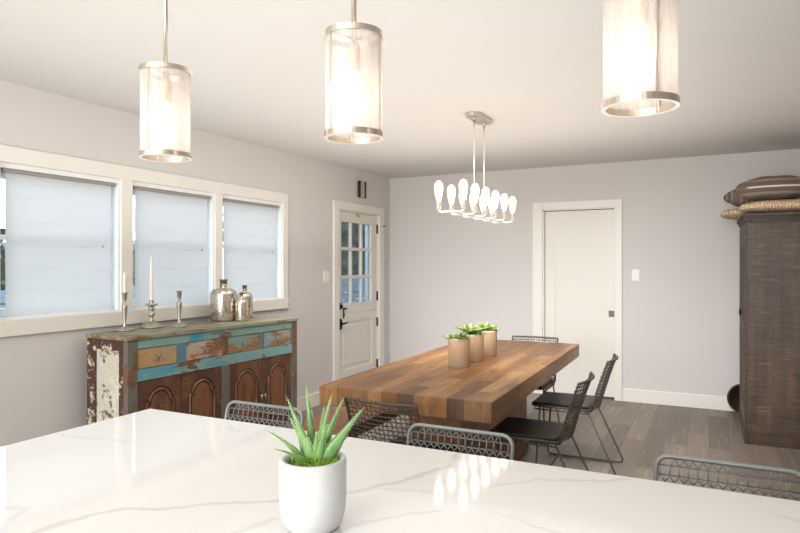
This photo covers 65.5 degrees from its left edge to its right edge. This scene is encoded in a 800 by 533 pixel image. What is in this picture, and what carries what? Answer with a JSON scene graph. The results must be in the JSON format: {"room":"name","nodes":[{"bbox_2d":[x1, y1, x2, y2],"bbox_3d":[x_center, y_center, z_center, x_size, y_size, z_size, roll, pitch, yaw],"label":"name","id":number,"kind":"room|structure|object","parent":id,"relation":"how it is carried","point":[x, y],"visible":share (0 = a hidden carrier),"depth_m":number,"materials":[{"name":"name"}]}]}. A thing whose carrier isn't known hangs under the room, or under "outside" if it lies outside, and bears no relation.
{"room":"dining room","nodes":[
{"label":"dining room","id":0,"kind":"room"},
{"bbox_2d":[0,80,389,446],"bbox_3d":[-2.378,0.100,3.260,0.140,2.600,10.125,0,0,26],"label":"wall","id":1,"kind":"structure","parent":0,"point":[43,376],"depth_m":4.52,"materials":[{"name":"paint"}]},
{"bbox_2d":[0,162,119,319],"bbox_3d":[-2.103,-0.136,3.814,0.140,0.879,0.789,0,0,26],"label":"window","id":2,"kind":"structure","parent":1,"relation":"in","point":[115,190],"depth_m":4.13,"materials":[{"name":"paint"}]},
{"bbox_2d":[0,168,114,317],"bbox_3d":[-2.061,-0.123,3.794,0.044,0.840,0.729,0,0,26],"label":"roman shade","id":3,"kind":"object","parent":2,"relation":"attached to","point":[58,228],"visible":1,"depth_m":3.76,"materials":[{"name":"fabric"}]},
{"bbox_2d":[0,145,288,336],"bbox_3d":[-1.642,-0.136,4.556,0.026,1.061,2.702,0,0,26],"label":"trim","id":4,"kind":"structure","parent":1,"relation":"attached to","point":[127,175],"depth_m":4.19,"materials":[{"name":"paint"}]},
{"bbox_2d":[133,181,213,309],"bbox_3d":[-1.712,-0.136,4.602,0.140,0.879,0.787,0,0,26],"label":"window","id":5,"kind":"structure","parent":1,"relation":"in","point":[210,202],"depth_m":4.91,"materials":[{"name":"paint"}]},
{"bbox_2d":[133,186,209,307],"bbox_3d":[-1.670,-0.123,4.581,0.044,0.840,0.727,0,0,26],"label":"roman shade","id":6,"kind":"object","parent":5,"relation":"attached to","point":[171,226],"visible":0.96,"depth_m":4.54,"materials":[{"name":"fabric"}]},
{"bbox_2d":[223,194,281,300],"bbox_3d":[-1.325,-0.136,5.382,0.140,0.879,0.791,0,0,26],"label":"window","id":7,"kind":"structure","parent":1,"relation":"in","point":[278,210],"depth_m":5.70,"materials":[{"name":"paint"}]},
{"bbox_2d":[223,198,278,298],"bbox_3d":[-1.283,-0.123,5.361,0.044,0.840,0.731,0,0,26],"label":"roman shade","id":8,"kind":"object","parent":7,"relation":"attached to","point":[249,228],"visible":0.91,"depth_m":5.36,"materials":[{"name":"fabric"}]},
{"bbox_2d":[297,392,320,412],"bbox_3d":[-2.627,1.334,2.584,0.016,0.132,8.694,0,0,26],"label":"baseboard","id":9,"kind":"structure","parent":1,"relation":"attached to","point":[314,398],"depth_m":6.08,"materials":[{"name":"paint"}]},
{"bbox_2d":[323,271,329,281],"bbox_3d":[-0.751,0.113,6.370,0.010,0.116,0.116,0,0,26],"label":"light switch","id":10,"kind":"object","parent":1,"relation":"attached to","point":[326,274],"visible":1,"depth_m":6.36,"materials":[{"name":"plastic"}]},
{"bbox_2d":[333,200,383,380],"bbox_3d":[-0.509,0.357,7.004,0.160,2.085,1.106,0,0,26],"label":"trim","id":11,"kind":"structure","parent":1,"relation":"attached to","point":[338,206],"depth_m":6.58,"materials":[{"name":"paint"}]},
{"bbox_2d":[358,181,365,198],"bbox_3d":[-0.428,-0.852,6.990,0.038,0.184,0.154,0,0,26],"label":"door chime","id":12,"kind":"object","parent":1,"relation":"attached to","point":[361,185],"visible":1,"depth_m":6.98,"materials":[{"name":"brown metal"}]},
{"bbox_2d":[340,211,384,378],"bbox_3d":[-0.439,0.402,7.021,0.110,1.972,0.964,0,0,26],"label":"door","id":13,"kind":"structure","parent":1,"relation":"in","point":[358,320],"depth_m":7.03,"materials":[{"name":"paint"}]},
{"bbox_2d":[279,449,346,532],"bbox_3d":[-0.160,0.416,1.142,0.123,0.128,0.123,0,0,26],"label":"pot","id":14,"kind":"object","parent":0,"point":[312,485],"depth_m":1.09,"materials":[{"name":"white ceramic"}]},
{"bbox_2d":[0,0,799,177],"bbox_3d":[0.649,-1.188,1.701,6.950,0.423,10.225,0,0,26],"label":"ceiling","id":15,"kind":"structure","parent":0,"point":[534,68],"depth_m":3.33,"materials":[{"name":"paint"}]},
{"bbox_2d":[138,0,191,162],"bbox_3d":[-0.595,-0.647,1.579,0.128,0.750,0.128,0,0,0],"label":"pendant lamp","id":16,"kind":"object","parent":15,"relation":"hanging from","point":[163,131],"visible":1,"depth_m":1.54,"materials":[{"name":"brushed nickel"},{"name":"clear glass"}]},
{"bbox_2d":[162,77,171,102],"bbox_3d":[-0.595,-0.445,1.579,0.031,0.064,0.031,0,0,0],"label":"socket","id":17,"kind":"object","parent":16,"relation":"attached to","point":[165,95],"depth_m":1.57,"materials":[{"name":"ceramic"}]},
{"bbox_2d":[324,0,383,143],"bbox_3d":[-0.099,-0.647,1.333,0.128,0.750,0.128,0,0,30],"label":"pendant lamp","id":18,"kind":"object","parent":15,"relation":"hanging from","point":[355,100],"visible":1,"depth_m":1.29,"materials":[{"name":"glass"}]},
{"bbox_2d":[347,42,360,72],"bbox_3d":[-0.099,-0.445,1.333,0.031,0.064,0.031,0,0,30],"label":"socket","id":19,"kind":"object","parent":18,"relation":"attached to","point":[357,59],"depth_m":1.32,"materials":[{"name":"ceramic"}]},
{"bbox_2d":[434,111,515,223],"bbox_3d":[0.560,-0.692,4.389,0.228,0.725,1.142,0,0,26],"label":"chandelier","id":20,"kind":"object","parent":15,"relation":"hanging from","point":[479,118],"visible":1,"depth_m":4.29,"materials":[{"name":"white glass"}]},
{"bbox_2d":[436,201,440,209],"bbox_3d":[0.245,-0.381,3.942,0.035,0.057,0.035,0,0,26],"label":"socket","id":21,"kind":"object","parent":20,"relation":"attached to","point":[438,203],"depth_m":3.93,"materials":[{"name":"silver metal"}]},
{"bbox_2d":[449,204,453,209],"bbox_3d":[0.341,-0.381,4.136,0.035,0.057,0.035,0,0,26],"label":"socket","id":22,"kind":"object","parent":20,"relation":"attached to","point":[451,206],"depth_m":4.12,"materials":[{"name":"silver metal"}]},
{"bbox_2d":[461,200,465,208],"bbox_3d":[0.394,-0.381,3.868,0.035,0.057,0.035,0,0,26],"label":"socket","id":23,"kind":"object","parent":20,"relation":"attached to","point":[463,202],"depth_m":3.85,"materials":[{"name":"silver metal"}]},
{"bbox_2d":[472,203,477,211],"bbox_3d":[0.490,-0.381,4.062,0.035,0.057,0.035,0,0,26],"label":"socket","id":24,"kind":"object","parent":20,"relation":"attached to","point":[475,205],"depth_m":4.05,"materials":[{"name":"silver metal"}]},
{"bbox_2d":[483,206,487,213],"bbox_3d":[0.586,-0.381,4.255,0.035,0.057,0.035,0,0,26],"label":"socket","id":25,"kind":"object","parent":20,"relation":"attached to","point":[485,208],"depth_m":4.24,"materials":[{"name":"silver metal"}]},
{"bbox_2d":[493,208,497,215],"bbox_3d":[0.682,-0.381,4.449,0.035,0.057,0.035,0,0,26],"label":"socket","id":26,"kind":"object","parent":20,"relation":"attached to","point":[495,210],"depth_m":4.43,"materials":[{"name":"silver metal"}]},
{"bbox_2d":[502,211,506,217],"bbox_3d":[0.778,-0.381,4.642,0.035,0.057,0.035,0,0,26],"label":"socket","id":27,"kind":"object","parent":20,"relation":"attached to","point":[504,213],"depth_m":4.63,"materials":[{"name":"silver metal"}]},
{"bbox_2d":[510,213,514,219],"bbox_3d":[0.874,-0.381,4.836,0.035,0.057,0.035,0,0,26],"label":"socket","id":28,"kind":"object","parent":20,"relation":"attached to","point":[512,215],"depth_m":4.82,"materials":[{"name":"silver metal"}]},
{"bbox_2d":[601,0,679,116],"bbox_3d":[0.415,-0.647,1.078,0.128,0.750,0.128,0,0,-26],"label":"pendant lamp","id":29,"kind":"object","parent":15,"relation":"hanging from","point":[642,68],"visible":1,"depth_m":1.04,"materials":[{"name":"glass"}]},
{"bbox_2d":[630,0,648,27],"bbox_3d":[0.415,-0.445,1.078,0.031,0.064,0.031,0,0,-26],"label":"bulb","id":30,"kind":"object","parent":29,"relation":"attached to","point":[633,24],"depth_m":1.07,"materials":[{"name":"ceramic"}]},
{"bbox_2d":[297,392,799,500],"bbox_3d":[0.649,1.450,1.701,6.950,0.100,10.225,0,0,26],"label":"floor","id":31,"kind":"structure","parent":0,"point":[642,433],"depth_m":4.87,"materials":[{"name":"grey wood"}]},
{"bbox_2d":[84,316,297,427],"bbox_3d":[-1.375,0.910,4.405,0.409,0.980,1.572,0,0,30],"label":"sideboard","id":32,"kind":"object","parent":31,"relation":"on","point":[198,368],"visible":0.71,"depth_m":4.11,"materials":[{"name":"brown wood"},{"name":"distressed painted wood"},{"name":"metal"}]},
{"bbox_2d":[115,292,133,331],"bbox_3d":[-1.774,0.297,4.006,0.110,0.246,0.110,0,0,26],"label":"candlestick","id":33,"kind":"object","parent":32,"relation":"on","point":[124,306],"visible":1,"depth_m":4.00,"materials":[{"name":"grey metal"}]},
{"bbox_2d":[123,272,125,292],"bbox_3d":[-1.774,0.118,4.006,0.022,0.159,0.022,0,0,26],"label":"taper candle","id":34,"kind":"object","parent":33,"relation":"on","point":[124,275],"visible":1,"depth_m":4.00,"materials":[{"name":"wax"}]},
{"bbox_2d":[122,292,127,299],"bbox_3d":[-1.774,0.199,4.006,0.042,0.050,0.042,0,0,26],"label":"candle cup","id":35,"kind":"object","parent":33,"relation":"on","point":[124,295],"depth_m":3.99,"materials":[{"name":"grey metal"}]},
{"bbox_2d":[140,300,162,328],"bbox_3d":[-1.678,0.328,4.199,0.148,0.185,0.148,0,0,26],"label":"candlestick","id":36,"kind":"object","parent":32,"relation":"on","point":[151,324],"visible":1,"depth_m":4.18,"materials":[{"name":"grey metal"}]},
{"bbox_2d":[150,255,152,299],"bbox_3d":[-1.678,0.092,4.199,0.022,0.322,0.022,0,0,26],"label":"taper candle","id":37,"kind":"object","parent":36,"relation":"on","point":[151,259],"visible":1,"depth_m":4.19,"materials":[{"name":"wax"}]},
{"bbox_2d":[145,300,157,306],"bbox_3d":[-1.678,0.257,4.199,0.077,0.043,0.077,0,0,4],"label":"cup","id":38,"kind":"object","parent":36,"relation":"on","point":[151,302],"depth_m":4.19,"materials":[{"name":"grey metal"}]},
{"bbox_2d":[171,291,187,326],"bbox_3d":[-1.515,0.297,4.269,0.110,0.246,0.110,0,0,26],"label":"candlestick","id":39,"kind":"object","parent":32,"relation":"on","point":[179,293],"visible":1,"depth_m":4.26,"materials":[{"name":"grey metal"}]},
{"bbox_2d":[176,291,181,297],"bbox_3d":[-1.515,0.199,4.269,0.042,0.050,0.042,0,0,26],"label":"candle cup","id":40,"kind":"object","parent":39,"relation":"on","point":[179,293],"depth_m":4.26,"materials":[{"name":"grey metal"}]},
{"bbox_2d":[210,279,236,321],"bbox_3d":[-1.344,0.263,4.737,0.197,0.315,0.197,0,0,26],"label":"bottle","id":41,"kind":"object","parent":32,"relation":"on","point":[222,299],"visible":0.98,"depth_m":4.66,"materials":[{"name":"silver glass"}]},
{"bbox_2d":[235,293,247,321],"bbox_3d":[-1.199,0.312,4.704,0.098,0.215,0.098,0,0,26],"label":"bottle","id":42,"kind":"object","parent":32,"relation":"on","point":[241,304],"visible":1,"depth_m":4.66,"materials":[{"name":"silver glass"}]},
{"bbox_2d":[237,285,252,317],"bbox_3d":[-1.246,0.289,4.990,0.128,0.262,0.128,0,0,26],"label":"bottle","id":43,"kind":"object","parent":32,"relation":"on","point":[247,295],"visible":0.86,"depth_m":4.96,"materials":[{"name":"silver glass"}]},
{"bbox_2d":[224,400,303,428],"bbox_3d":[-0.632,0.970,2.264,0.445,0.845,0.459,0,0,26],"label":"bar stool","id":44,"kind":"object","parent":31,"relation":"on","point":[301,417],"visible":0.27,"depth_m":2.46,"materials":[{"name":"grey metal"}]},
{"bbox_2d":[290,407,399,436],"bbox_3d":[-0.075,1.175,4.481,0.360,0.450,1.900,0,0,26],"label":"bench","id":45,"kind":"object","parent":31,"relation":"on","point":[342,420],"visible":0.06,"depth_m":3.86,"materials":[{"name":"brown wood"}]},
{"bbox_2d":[344,395,459,452],"bbox_3d":[0.014,1.009,3.078,0.412,0.778,0.567,0,0,29],"label":"dining chair","id":46,"kind":"object","parent":31,"relation":"on","point":[399,440],"visible":0.42,"depth_m":2.89,"materials":[{"name":"metal"}]},
{"bbox_2d":[319,340,578,460],"bbox_3d":[0.516,1.020,4.199,0.954,0.760,2.400,0,0,26],"label":"dining table","id":47,"kind":"object","parent":31,"relation":"on","point":[480,395],"visible":0.55,"depth_m":3.52,"materials":[{"name":"brown wood"}]},
{"bbox_2d":[441,332,470,367],"bbox_3d":[0.368,0.530,3.942,0.205,0.221,0.188,0,0,26],"label":"potted succulent","id":48,"kind":"object","parent":47,"relation":"on","point":[458,344],"visible":1,"depth_m":3.88,"materials":[{"name":"ceramic"}]},
{"bbox_2d":[448,338,469,367],"bbox_3d":[0.374,0.549,3.940,0.141,0.182,0.141,0,0,26],"label":"pot","id":49,"kind":"object","parent":48,"relation":"on","point":[458,348],"depth_m":3.88,"materials":[{"name":"ceramic"}]},
{"bbox_2d":[454,323,485,361],"bbox_3d":[0.467,0.513,4.162,0.193,0.254,0.219,0,0,-39],"label":"potted succulent","id":50,"kind":"object","parent":47,"relation":"on","point":[477,337],"visible":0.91,"depth_m":4.11,"materials":[{"name":"ceramic"}]},
{"bbox_2d":[469,334,483,361],"bbox_3d":[0.492,0.549,4.166,0.141,0.182,0.141,0,0,26],"label":"pot","id":51,"kind":"object","parent":50,"relation":"on","point":[476,340],"depth_m":4.10,"materials":[{"name":"ceramic"}]},
{"bbox_2d":[474,322,499,356],"bbox_3d":[0.613,0.520,4.412,0.188,0.240,0.209,0,0,-41],"label":"potted succulent","id":52,"kind":"object","parent":47,"relation":"on","point":[490,339],"visible":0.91,"depth_m":4.35,"materials":[{"name":"ceramic"}]},
{"bbox_2d":[481,330,496,356],"bbox_3d":[0.619,0.549,4.415,0.141,0.182,0.141,0,0,26],"label":"pot","id":53,"kind":"object","parent":52,"relation":"on","point":[490,339],"depth_m":4.35,"materials":[{"name":"ceramic"}]},
{"bbox_2d":[406,423,513,459],"bbox_3d":[0.103,0.970,1.899,0.445,0.845,0.459,0,0,26],"label":"bar stool","id":54,"kind":"object","parent":31,"relation":"on","point":[430,426],"visible":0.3,"depth_m":2.08,"materials":[{"name":"grey metal"}]},
{"bbox_2d":[512,335,559,444],"bbox_3d":[1.048,0.999,5.092,0.412,0.797,0.567,0,0,26],"label":"dining chair","id":55,"kind":"object","parent":31,"relation":"on","point":[551,381],"visible":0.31,"depth_m":5.12,"materials":[{"name":"metal"}]},
{"bbox_2d":[539,378,552,388],"bbox_3d":[1.010,0.936,5.014,0.360,0.020,0.380,0,0,26],"label":"seat cushion","id":56,"kind":"object","parent":55,"relation":"on","point":[550,381],"depth_m":4.93,"materials":[{"name":"black leather"}]},
{"bbox_2d":[490,371,594,470],"bbox_3d":[0.839,1.009,3.586,0.567,0.778,0.412,0,0,26],"label":"dining chair","id":57,"kind":"object","parent":31,"relation":"on","point":[525,429],"visible":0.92,"depth_m":3.49,"materials":[{"name":"metal"}]},
{"bbox_2d":[490,417,568,440],"bbox_3d":[0.761,0.948,3.625,0.380,0.019,0.360,0,0,26],"label":"seat cushion","id":58,"kind":"object","parent":57,"relation":"on","point":[525,429],"depth_m":3.56,"materials":[{"name":"black leather"}]},
{"bbox_2d":[532,353,623,474],"bbox_3d":[1.238,1.009,4.333,0.567,0.778,0.412,0,0,25],"label":"dining chair","id":59,"kind":"object","parent":31,"relation":"on","point":[551,400],"visible":0.95,"depth_m":4.25,"materials":[{"name":"metal"}]},
{"bbox_2d":[532,392,593,408],"bbox_3d":[1.159,0.948,4.370,0.380,0.019,0.360,0,0,25],"label":"seat cushion","id":60,"kind":"object","parent":59,"relation":"on","point":[552,400],"depth_m":4.29,"materials":[{"name":"black leather"}]},
{"bbox_2d":[653,454,799,500],"bbox_3d":[0.819,0.970,1.544,0.445,0.845,0.459,0,0,26],"label":"bar stool","id":61,"kind":"object","parent":31,"relation":"on","point":[784,471],"visible":0.44,"depth_m":1.73,"materials":[{"name":"grey metal"}]},
{"bbox_2d":[727,384,739,411],"bbox_3d":[3.250,1.260,5.884,0.280,0.278,0.052,0,0,26],"label":"round tray","id":62,"kind":"object","parent":31,"relation":"on","point":[733,395],"visible":0.39,"depth_m":5.91,"materials":[{"name":"brown wood"}]},
{"bbox_2d":[737,211,799,449],"bbox_3d":[3.208,0.495,5.220,0.636,1.810,1.076,0,0,26],"label":"armoire","id":63,"kind":"object","parent":31,"relation":"on","point":[769,310],"visible":1,"depth_m":4.83,"materials":[{"name":"brown wood"}]},
{"bbox_2d":[720,208,741,219],"bbox_3d":[3.182,-0.461,5.510,0.610,0.100,0.470,0,0,26],"label":"cushion","id":64,"kind":"object","parent":63,"relation":"on","point":[734,214],"visible":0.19,"depth_m":5.44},
{"bbox_2d":[723,189,754,206],"bbox_3d":[3.177,-0.615,5.535,0.535,0.204,0.445,0,0,22],"label":"pillow","id":65,"kind":"object","parent":64,"relation":"on","point":[731,197],"visible":0.3,"depth_m":5.50,"materials":[{"name":"fabric"}]},
{"bbox_2d":[738,199,799,212],"bbox_3d":[3.103,-0.466,4.969,0.704,0.110,0.500,0,0,26],"label":"cushion","id":66,"kind":"object","parent":63,"relation":"on","point":[789,205],"visible":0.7,"depth_m":4.83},
{"bbox_2d":[735,175,799,201],"bbox_3d":[3.049,-0.625,5.074,0.555,0.204,0.445,0,0,29],"label":"pillow","id":67,"kind":"object","parent":66,"relation":"on","point":[783,187],"visible":0.84,"depth_m":4.93,"materials":[{"name":"fabric"}]},
{"bbox_3d":[0.301,0.961,0.776,2.650,0.878,0.658,0,0,26],"label":"cabinet","id":68,"kind":"object","parent":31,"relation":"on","visible":0},
{"bbox_2d":[0,409,799,532],"bbox_3d":[0.346,0.500,0.900,3.181,0.040,1.079,0,0,26],"label":"countertop","id":69,"kind":"structure","parent":68,"relation":"on","point":[149,470],"depth_m":1.33,"materials":[{"name":"white stone"}]},
{"bbox_2d":[265,386,363,532],"bbox_3d":[-0.150,0.352,1.137,0.159,0.256,0.123,0,0,26],"label":"aloe","id":70,"kind":"object","parent":69,"relation":"on","point":[313,477],"visible":1,"depth_m":1.10,"materials":[{"name":"white ceramic"}]},
{"bbox_2d":[390,149,799,396],"bbox_3d":[1.924,0.100,6.698,4.510,2.600,0.140,0,0,26],"label":"wall","id":71,"kind":"structure","parent":0,"point":[681,317],"depth_m":6.40,"materials":[{"name":"paint"}]},
{"bbox_2d":[533,199,621,400],"bbox_3d":[1.888,0.356,6.655,0.932,2.087,0.070,0,0,26],"label":"trim","id":72,"kind":"structure","parent":71,"relation":"attached to","point":[539,209],"depth_m":6.63,"materials":[{"name":"paint"}]},
{"bbox_2d":[545,209,613,397],"bbox_3d":[1.942,0.397,6.713,0.760,2.006,0.093,0,0,26],"label":"door","id":73,"kind":"structure","parent":71,"relation":"in","point":[579,244],"depth_m":6.67,"materials":[{"name":"paint"}]},
{"bbox_2d":[632,270,638,280],"bbox_3d":[2.413,0.100,6.372,0.070,0.116,0.010,0,0,26],"label":"light switch","id":74,"kind":"object","parent":71,"relation":"attached to","point":[635,273],"visible":1,"depth_m":6.37,"materials":[{"name":"plastic"}]},
{"bbox_2d":[622,388,734,410],"bbox_3d":[3.058,1.334,6.048,1.700,0.132,0.016,0,0,26],"label":"baseboard","id":75,"kind":"structure","parent":71,"relation":"attached to","point":[629,395],"depth_m":6.19,"materials":[{"name":"paint"}]},
{"label":"outside","id":76,"kind":"structure","parent":0,"visible":0},
{"bbox_3d":[-4.358,1.650,13.328,12.340,0.200,24.000,0,0,26],"label":"ground","id":77,"kind":"structure","parent":76,"visible":0},
{"bbox_2d":[0,228,134,304],"bbox_3d":[-4.944,0.453,9.150,2.489,2.228,2.640,0,0,26],"label":"tree","id":78,"kind":"object","parent":77,"relation":"on","point":[2,231],"visible":0.02,"depth_m":8.26,"materials":[{"name":"green plant"}]},
{"bbox_2d":[0,278,364,307],"bbox_3d":[-1.429,0.875,11.874,0.120,1.350,15.000,0,0,26],"label":"fence","id":79,"kind":"object","parent":77,"relation":"on","point":[344,296],"visible":0.02,"depth_m":12.49,"materials":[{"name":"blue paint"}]},
{"bbox_2d":[223,209,364,299],"bbox_3d":[-2.000,-0.653,17.306,4.818,4.442,6.930,0,0,26],"label":"tree","id":80,"kind":"object","parent":77,"relation":"on","point":[344,226],"visible":0.07,"depth_m":15.59,"materials":[{"name":"green plant"}]},
{"bbox_2d":[365,225,367,300],"bbox_3d":[-0.474,0.175,9.390,0.140,2.750,0.140,0,0,26],"label":"porch post","id":81,"kind":"object","parent":77,"relation":"on","point":[366,226],"visible":0.02,"depth_m":9.36,"materials":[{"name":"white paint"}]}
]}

